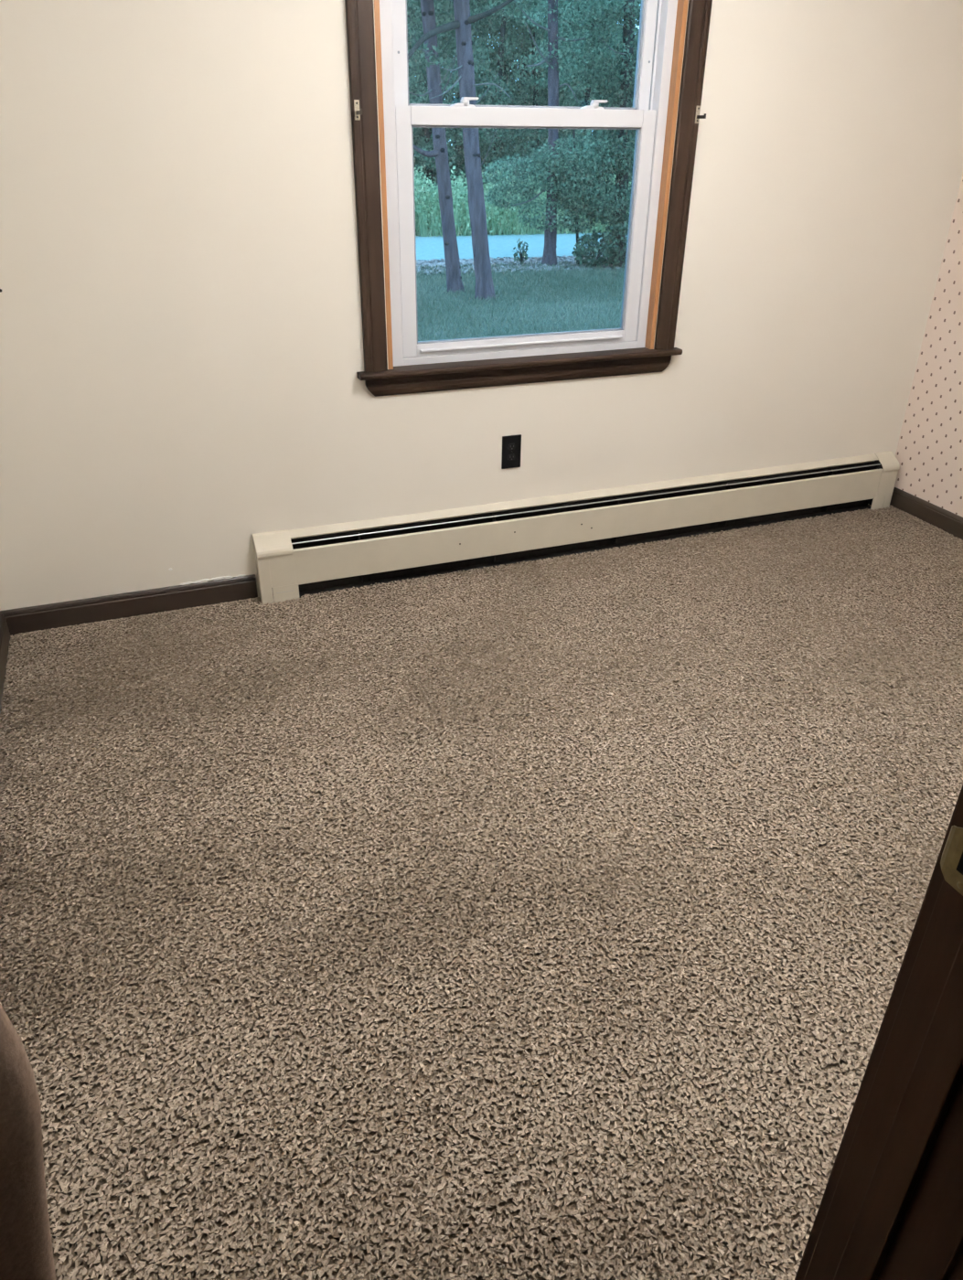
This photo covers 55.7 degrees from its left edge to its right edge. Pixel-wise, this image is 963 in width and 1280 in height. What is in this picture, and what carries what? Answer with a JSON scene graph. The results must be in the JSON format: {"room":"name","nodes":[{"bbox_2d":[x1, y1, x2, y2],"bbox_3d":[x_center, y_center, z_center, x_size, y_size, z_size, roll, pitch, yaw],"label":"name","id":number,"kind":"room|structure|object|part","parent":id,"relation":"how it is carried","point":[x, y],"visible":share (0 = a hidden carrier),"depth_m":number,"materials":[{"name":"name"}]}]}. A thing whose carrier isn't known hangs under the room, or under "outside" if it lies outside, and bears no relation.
{"room":"empty bedroom","nodes":[
{"label":"empty bedroom","id":0,"kind":"room"},
{"bbox_2d":[0,0,962,610],"bbox_3d":[0.126,-1.429,3.130,3.975,2.448,0.154,-10,31,-19],"label":"wall","id":1,"kind":"structure","parent":0,"point":[182,354],"depth_m":3.06,"materials":[{"name":"beige paint"}]},
{"bbox_2d":[0,574,257,636],"bbox_3d":[-1.209,-0.123,3.183,0.838,0.096,0.012,-10,31,-19],"label":"baseboard","id":2,"kind":"structure","parent":1,"relation":"attached to","point":[158,600],"depth_m":3.17,"materials":[{"name":"brown wood"}]},
{"bbox_2d":[344,0,387,372],"bbox_3d":[-0.351,-1.516,2.766,0.078,1.378,0.021,-10,31,-19],"label":"trim","id":3,"kind":"structure","parent":1,"relation":"attached to","point":[359,17],"depth_m":2.81,"materials":[{"name":"brown wood"}]},
{"bbox_2d":[353,99,362,119],"bbox_3d":[-0.362,-1.565,2.691,0.015,0.052,0.048,-10,31,-19],"label":"curtain rod bracket","id":4,"kind":"object","parent":3,"relation":"attached to","point":[357,111],"visible":1,"depth_m":2.70,"materials":[{"name":"metal"}]},
{"bbox_2d":[373,0,393,369],"bbox_3d":[-0.332,-1.556,2.857,0.017,1.358,0.150,-10,31,-19],"label":"trim","id":5,"kind":"structure","parent":1,"relation":"attached to","point":[377,17],"depth_m":2.84,"materials":[{"name":"orange wood"}]},
{"bbox_2d":[501,434,521,469],"bbox_3d":[0.113,-0.710,3.438,0.077,0.126,0.008,-10,31,-19],"label":"electrical outlet","id":6,"kind":"object","parent":1,"relation":"attached to","point":[511,444],"visible":1,"depth_m":3.44,"materials":[{"name":"black plastic"}]},
{"bbox_2d":[507,454,515,460],"bbox_3d":[0.114,-0.691,3.446,0.033,0.025,0.002,-10,31,-19],"label":"receptacle","id":7,"kind":"object","parent":6,"relation":"attached to","point":[510,457],"depth_m":3.45,"materials":[{"name":"plastic"}]},
{"bbox_2d":[507,443,515,449],"bbox_3d":[0.114,-0.726,3.426,0.033,0.025,0.002,-10,31,-19],"label":"receptacle","id":8,"kind":"object","parent":6,"relation":"attached to","point":[510,446],"depth_m":3.43,"materials":[{"name":"plastic"}]},
{"bbox_2d":[364,355,671,396],"bbox_3d":[0.164,-0.965,3.310,1.196,0.067,0.018,-10,31,-19],"label":"trim","id":9,"kind":"structure","parent":1,"relation":"attached to","point":[461,380],"depth_m":3.29,"materials":[{"name":"brown wood"}]},
{"bbox_2d":[356,347,682,380],"bbox_3d":[0.163,-1.004,3.292,1.251,0.020,0.082,-10,31,-19],"label":"window sill","id":10,"kind":"structure","parent":1,"relation":"attached to","point":[400,371],"depth_m":3.26,"materials":[{"name":"brown wood"}]},
{"bbox_2d":[379,0,677,366],"bbox_3d":[0.143,-1.631,3.038,1.009,1.361,0.108,-10,31,-19],"label":"window","id":11,"kind":"structure","parent":1,"relation":"in","point":[647,115],"depth_m":3.05,"materials":[{"name":"white plastic"}]},
{"bbox_3d":[0.151,-1.084,3.322,0.820,0.041,0.030,-10,31,-19],"label":"rail","id":12,"kind":"part","parent":11,"relation":"part of","materials":[{"name":"white plastic"}]},
{"bbox_3d":[0.158,-1.073,3.304,0.793,0.012,0.012,-10,31,-19],"label":"lift rail","id":13,"kind":"part","parent":11,"relation":"part of","materials":[{"name":"white plastic"}]},
{"bbox_3d":[0.159,-1.704,2.971,0.820,0.052,0.030,-10,31,-19],"label":"rail","id":14,"kind":"part","parent":11,"relation":"part of","materials":[{"name":"white plastic"}]},
{"bbox_2d":[252,450,899,604],"bbox_3d":[0.534,-0.490,3.710,2.860,0.251,0.074,-10,31,-19],"label":"baseboard heater","id":15,"kind":"object","parent":1,"relation":"attached to","point":[291,564],"visible":1,"depth_m":3.62,"materials":[{"name":"beige metal"}]},
{"bbox_3d":[-0.708,-0.169,3.306,0.092,0.064,0.003,-10,31,-19],"label":"leg plate","id":16,"kind":"part","parent":15,"relation":"part of","materials":[{"name":"beige metal"}]},
{"bbox_3d":[0.542,-0.505,3.732,2.677,0.240,0.030,-10,31,-19],"label":"panel","id":17,"kind":"part","parent":15,"relation":"part of","materials":[{"name":"beige metal"}]},
{"bbox_3d":[0.558,-0.483,3.695,2.697,0.137,0.010,-10,31,-19],"label":"panel","id":18,"kind":"part","parent":15,"relation":"part of","materials":[{"name":"beige metal"}]},
{"bbox_3d":[1.809,-0.624,4.163,0.066,0.064,0.003,-10,31,-19],"label":"leg plate","id":19,"kind":"part","parent":15,"relation":"part of","materials":[{"name":"beige metal"}]},
{"bbox_2d":[644,0,688,349],"bbox_3d":[0.625,-1.729,3.183,0.017,1.358,0.150,-10,31,-19],"label":"trim","id":20,"kind":"structure","parent":1,"relation":"attached to","point":[682,5],"depth_m":3.16,"materials":[{"name":"orange wood"}]},
{"bbox_2d":[653,0,712,349],"bbox_3d":[0.701,-1.706,3.124,0.076,1.378,0.021,-10,31,-19],"label":"trim","id":21,"kind":"structure","parent":1,"relation":"attached to","point":[698,11],"depth_m":3.16,"materials":[{"name":"brown wood"}]},
{"bbox_2d":[694,106,705,123],"bbox_3d":[0.739,-1.767,3.065,0.015,0.052,0.048,-10,31,-19],"label":"curtain rod bracket","id":22,"kind":"object","parent":1,"relation":"attached to","point":[698,116],"visible":1,"depth_m":3.08,"materials":[{"name":"metal"}]},
{"bbox_3d":[0.731,-1.777,3.083,0.015,0.052,0.003,-10,31,-19],"label":"mounting plate","id":23,"kind":"part","parent":22,"relation":"part of","materials":[{"name":"metal"}]},
{"bbox_2d":[0,504,962,1279],"bbox_3d":[0.904,0.704,1.978,3.975,0.120,4.550,-10,31,-19],"label":"floor","id":24,"kind":"structure","parent":0,"point":[571,1206],"depth_m":1.82,"materials":[{"name":"beige carpet"}]},
{"bbox_2d":[0,504,962,1279],"bbox_3d":[0.648,0.316,2.529,3.736,0.010,2.814,-10,31,-19],"label":"carpet","id":25,"kind":"object","parent":24,"relation":"on","point":[870,522],"visible":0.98,"depth_m":2.09,"materials":[{"name":"beige carpet"}]},
{"bbox_2d":[894,173,962,517],"bbox_3d":[2.432,-1.102,2.597,0.120,2.448,2.680,-10,31,-19],"label":"wall","id":26,"kind":"structure","parent":0,"point":[929,453],"depth_m":3.87,"materials":[{"name":"paper"}]},
{"bbox_2d":[889,487,962,540],"bbox_3d":[2.359,-0.064,3.155,0.012,0.090,2.679,-10,31,-19],"label":"baseboard","id":27,"kind":"structure","parent":26,"relation":"attached to","point":[949,522],"depth_m":4.02,"materials":[{"name":"brown wood"}]},
{"bbox_3d":[1.140,-0.128,0.844,3.975,2.448,0.132,-10,31,-19],"label":"wall","id":28,"kind":"structure","parent":0,"visible":0},
{"bbox_2d":[794,785,962,1279],"bbox_3d":[0.433,0.105,0.754,0.069,2.118,0.016,-10,31,-19],"label":"trim","id":29,"kind":"structure","parent":28,"relation":"attached to","point":[956,819],"depth_m":0.91,"materials":[{"name":"black wood"}]},
{"bbox_2d":[803,824,962,1279],"bbox_3d":[0.431,0.171,0.699,0.019,2.058,0.132,-10,31,-19],"label":"trim","id":30,"kind":"structure","parent":28,"relation":"attached to","point":[927,1242],"depth_m":0.88,"materials":[{"name":"black wood"}]},
{"bbox_2d":[832,937,962,1279],"bbox_3d":[0.414,0.178,0.705,0.011,2.038,0.038,-10,31,-19],"label":"trim","id":31,"kind":"structure","parent":28,"relation":"attached to","point":[936,1073],"depth_m":0.86,"materials":[{"name":"black wood"}]},
{"bbox_2d":[939,825,962,895],"bbox_3d":[0.402,0.184,0.761,0.007,0.058,0.049,-5,30,-10],"label":"strike plate","id":32,"kind":"object","parent":28,"relation":"attached to","point":[951,863],"visible":1,"depth_m":0.77,"materials":[{"name":"gold metal"}]},
{"bbox_2d":[947,1248,962,1279],"bbox_3d":[0.487,0.173,0.633,0.069,2.118,0.016,-10,31,-19],"label":"trim","id":33,"kind":"structure","parent":28,"relation":"attached to","point":[956,1273],"depth_m":0.86,"materials":[{"name":"black wood"}]},
{"bbox_3d":[-1.164,-0.451,1.371,0.120,2.448,2.680,-10,31,-19],"label":"wall","id":34,"kind":"structure","parent":0,"visible":0},
{"bbox_2d":[0,612,10,713],"bbox_3d":[-1.112,0.565,1.965,0.012,0.096,2.668,-10,31,-19],"label":"baseboard","id":35,"kind":"structure","parent":34,"relation":"attached to","point":[5,635],"depth_m":2.91,"materials":[{"name":"brown wood"}]},
{"bbox_3d":[-0.338,-0.143,0.211,0.057,0.070,0.020,-10,31,-19],"label":"coat hook","id":36,"kind":"object","parent":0,"visible":0},
{"bbox_2d":[0,1002,56,1279],"bbox_3d":[-0.308,0.355,0.527,0.145,1.166,0.169,-10,31,-19],"label":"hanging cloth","id":37,"kind":"object","parent":36,"relation":"hanging from","point":[26,1243],"visible":1,"depth_m":0.49,"materials":[{"name":"brown fabric"}]},
{"label":"outside","id":38,"kind":"structure","parent":0,"visible":0},
{"bbox_2d":[414,165,625,341],"bbox_3d":[-4.948,-17.257,35.189,70.000,0.200,69.600,-10,31,-19],"label":"lawn","id":39,"kind":"structure","parent":38,"point":[442,286],"depth_m":12.62,"materials":[{"name":"plant"}]},
{"bbox_2d":[409,23,441,163],"bbox_3d":[-2.492,-15.576,23.889,3.377,8.128,2.764,-5,30,-10],"label":"tree","id":40,"kind":"object","parent":39,"relation":"on","point":[417,132],"visible":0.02,"depth_m":25.30,"materials":[{"name":"green plant"}]},
{"bbox_2d":[406,7,454,196],"bbox_3d":[-1.630,-18.323,27.620,2.864,9.264,3.373,3,29,4],"label":"tree","id":41,"kind":"object","parent":39,"relation":"on","point":[434,174],"visible":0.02,"depth_m":28.54,"materials":[{"name":"green plant"}]},
{"bbox_2d":[406,0,477,171],"bbox_3d":[-1.962,-12.750,21.868,3.585,5.198,2.480,-10,31,-19],"label":"tree","id":42,"kind":"object","parent":39,"relation":"on","point":[411,100],"visible":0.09,"depth_m":21.80,"materials":[{"name":"green plant"}]},
{"bbox_2d":[406,0,479,206],"bbox_3d":[-1.666,-15.656,24.872,3.320,7.314,2.664,-10,31,-19],"label":"tree","id":43,"kind":"object","parent":39,"relation":"on","point":[426,130],"visible":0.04,"depth_m":25.46,"materials":[{"name":"green plant"}]},
{"bbox_2d":[406,0,494,292],"bbox_3d":[-0.694,-7.960,13.043,3.693,5.582,2.449,-10,31,-19],"label":"tree","id":44,"kind":"object","parent":39,"relation":"on","point":[453,278],"visible":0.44,"depth_m":13.02,"materials":[{"name":"grey plant"}]},
{"bbox_2d":[406,0,508,197],"bbox_3d":[-0.922,-13.555,21.951,2.928,6.545,2.839,-10,31,-19],"label":"tree","id":45,"kind":"object","parent":39,"relation":"on","point":[459,138],"visible":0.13,"depth_m":22.11,"materials":[{"name":"green plant"}]},
{"bbox_2d":[410,0,513,196],"bbox_3d":[-0.500,-15.396,24.876,2.994,6.881,2.967,-10,31,-19],"label":"tree","id":46,"kind":"object","parent":39,"relation":"on","point":[478,26],"visible":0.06,"depth_m":24.84,"materials":[{"name":"green plant"}]},
{"bbox_2d":[432,10,494,188],"bbox_3d":[-1.694,-22.270,30.659,5.256,13.155,3.468,5,30,7],"label":"tree","id":47,"kind":"object","parent":39,"relation":"on","point":[447,10],"visible":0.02,"depth_m":32.83,"materials":[{"name":"green plant"}]},
{"bbox_2d":[440,3,511,197],"bbox_3d":[-0.511,-19.094,27.551,3.368,10.700,2.987,11,31,17],"label":"tree","id":48,"kind":"object","parent":39,"relation":"on","point":[491,37],"visible":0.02,"depth_m":27.90,"materials":[{"name":"green plant"}]},
{"bbox_2d":[407,0,547,300],"bbox_3d":[-0.303,-7.021,11.761,3.264,5.220,2.805,4,30,5],"label":"tree","id":49,"kind":"object","parent":39,"relation":"on","point":[463,21],"visible":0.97,"depth_m":12.08,"materials":[{"name":"grey plant"}]},
{"bbox_2d":[440,0,548,184],"bbox_3d":[0.335,-13.775,22.396,3.011,6.512,3.056,1,29,1],"label":"tree","id":50,"kind":"object","parent":39,"relation":"on","point":[502,45],"visible":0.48,"depth_m":22.10,"materials":[{"name":"green plant"}]},
{"bbox_2d":[453,0,536,156],"bbox_3d":[0.664,-19.079,28.048,3.205,10.211,3.188,10,31,16],"label":"tree","id":51,"kind":"object","parent":39,"relation":"on","point":[503,74],"visible":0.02,"depth_m":28.50,"materials":[{"name":"green plant"}]},
{"bbox_2d":[480,0,518,188],"bbox_3d":[0.441,-22.102,31.127,4.404,12.439,3.610,-22,36,-34],"label":"tree","id":52,"kind":"object","parent":39,"relation":"on","point":[484,183],"visible":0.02,"depth_m":33.00,"materials":[{"name":"green plant"}]},
{"bbox_2d":[416,256,584,271],"bbox_3d":[2.930,-7.202,17.413,70.378,0.108,1.415,-8,30,-14],"label":"verge","id":53,"kind":"structure","parent":39,"relation":"on","point":[560,257],"depth_m":16.84,"materials":[{"name":"green plant"}]},
{"bbox_2d":[416,255,624,275],"bbox_3d":[0.590,-6.810,16.610,13.257,0.161,2.038,-8,30,-14],"label":"fallen leaves","id":54,"kind":"object","parent":53,"relation":"on","point":[498,259],"visible":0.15,"depth_m":16.55,"materials":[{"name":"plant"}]},
{"bbox_2d":[512,238,528,264],"bbox_3d":[0.697,-7.004,16.485,0.311,0.496,0.279,1,29,1],"label":"shrub","id":55,"kind":"object","parent":53,"relation":"on","point":[524,253],"visible":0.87,"depth_m":16.48,"materials":[{"name":"green plant"}]},
{"bbox_2d":[481,0,640,266],"bbox_3d":[1.330,-9.011,15.667,2.987,4.846,2.254,-3,30,-6],"label":"tree","id":56,"kind":"object","parent":53,"relation":"on","point":[551,166],"visible":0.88,"depth_m":15.51,"materials":[{"name":"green plant"}]},
{"bbox_2d":[552,128,597,264],"bbox_3d":[1.655,-7.777,16.006,0.764,2.377,0.846,25,37,36],"label":"tree","id":57,"kind":"object","parent":53,"relation":"on","point":[576,226],"visible":0.52,"depth_m":16.00,"materials":[{"name":"green plant"}]},
{"bbox_2d":[565,0,640,265],"bbox_3d":[2.446,-8.950,15.553,2.559,4.886,1.795,-19,35,-30],"label":"tree","id":58,"kind":"object","parent":53,"relation":"on","point":[626,80],"visible":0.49,"depth_m":15.12,"materials":[{"name":"green plant"}]},
{"bbox_2d":[414,161,631,236],"bbox_3d":[0.365,-10.524,21.622,15.743,1.549,2.936,-8,31,-15],"label":"weeds","id":59,"kind":"object","parent":39,"relation":"on","point":[499,220],"visible":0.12,"depth_m":20.91,"materials":[{"name":"green plant"}]},
{"bbox_2d":[480,0,566,207],"bbox_3d":[1.390,-16.344,24.743,3.217,8.709,2.354,-10,31,-19],"label":"tree","id":60,"kind":"object","parent":39,"relation":"on","point":[528,53],"visible":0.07,"depth_m":25.05,"materials":[{"name":"green plant"}]},
{"bbox_2d":[483,0,593,176],"bbox_3d":[1.664,-13.924,23.259,3.372,5.950,3.071,-10,31,-19],"label":"tree","id":61,"kind":"object","parent":39,"relation":"on","point":[537,82],"visible":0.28,"depth_m":22.65,"materials":[{"name":"green plant"}]},
{"bbox_2d":[490,9,599,105],"bbox_3d":[2.396,-22.415,31.877,4.919,12.292,4.118,-3,30,-6],"label":"tree","id":62,"kind":"object","parent":39,"relation":"on","point":[515,66],"visible":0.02,"depth_m":31.83,"materials":[{"name":"green plant"}]},
{"bbox_2d":[510,1,600,193],"bbox_3d":[1.997,-16.226,25.988,2.731,7.294,3.004,1,29,0],"label":"tree","id":63,"kind":"object","parent":39,"relation":"on","point":[568,2],"visible":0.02,"depth_m":25.46,"materials":[{"name":"green plant"}]},
{"bbox_2d":[528,10,599,168],"bbox_3d":[2.705,-18.928,27.763,3.037,10.267,3.013,14,32,23],"label":"tree","id":64,"kind":"object","parent":39,"relation":"on","point":[558,11],"visible":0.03,"depth_m":28.06,"materials":[{"name":"green plant"}]},
{"bbox_2d":[537,0,636,179],"bbox_3d":[2.578,-13.903,23.768,2.576,5.443,2.928,-17,34,-28],"label":"tree","id":65,"kind":"object","parent":39,"relation":"on","point":[588,96],"visible":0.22,"depth_m":22.97,"materials":[{"name":"green plant"}]},
{"bbox_2d":[571,229,618,267],"bbox_3d":[2.038,-6.936,16.229,0.885,0.694,0.791,-10,31,-19],"label":"shrub","id":66,"kind":"object","parent":39,"relation":"on","point":[597,248],"visible":0.92,"depth_m":16.11,"materials":[{"name":"green plant"}]},
{"bbox_2d":[557,0,637,184],"bbox_3d":[3.533,-16.326,24.887,3.303,8.570,3.138,-5,30,-9],"label":"tree","id":67,"kind":"object","parent":39,"relation":"on","point":[614,102],"visible":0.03,"depth_m":25.20,"materials":[{"name":"green plant"}]},
{"bbox_2d":[599,213,629,269],"bbox_3d":[2.494,-7.015,16.125,0.809,0.985,0.734,-10,31,-19],"label":"shrub","id":68,"kind":"object","parent":39,"relation":"on","point":[621,230],"visible":0.6,"depth_m":16.03,"materials":[{"name":"green plant"}]},
{"bbox_2d":[608,13,639,184],"bbox_3d":[4.436,-13.810,24.031,2.445,5.048,3.135,6,30,10],"label":"tree","id":69,"kind":"object","parent":39,"relation":"on","point":[639,14],"visible":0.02,"depth_m":23.62,"materials":[{"name":"green plant"}]},
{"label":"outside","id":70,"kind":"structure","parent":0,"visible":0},
{"bbox_2d":[415,232,627,260],"bbox_3d":[1.883,-8.589,19.843,70.590,0.115,4.583,-8,30,-14],"label":"road","id":71,"kind":"structure","parent":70,"point":[428,248],"depth_m":19.18,"materials":[{"name":"grey asphalt"}]}
]}

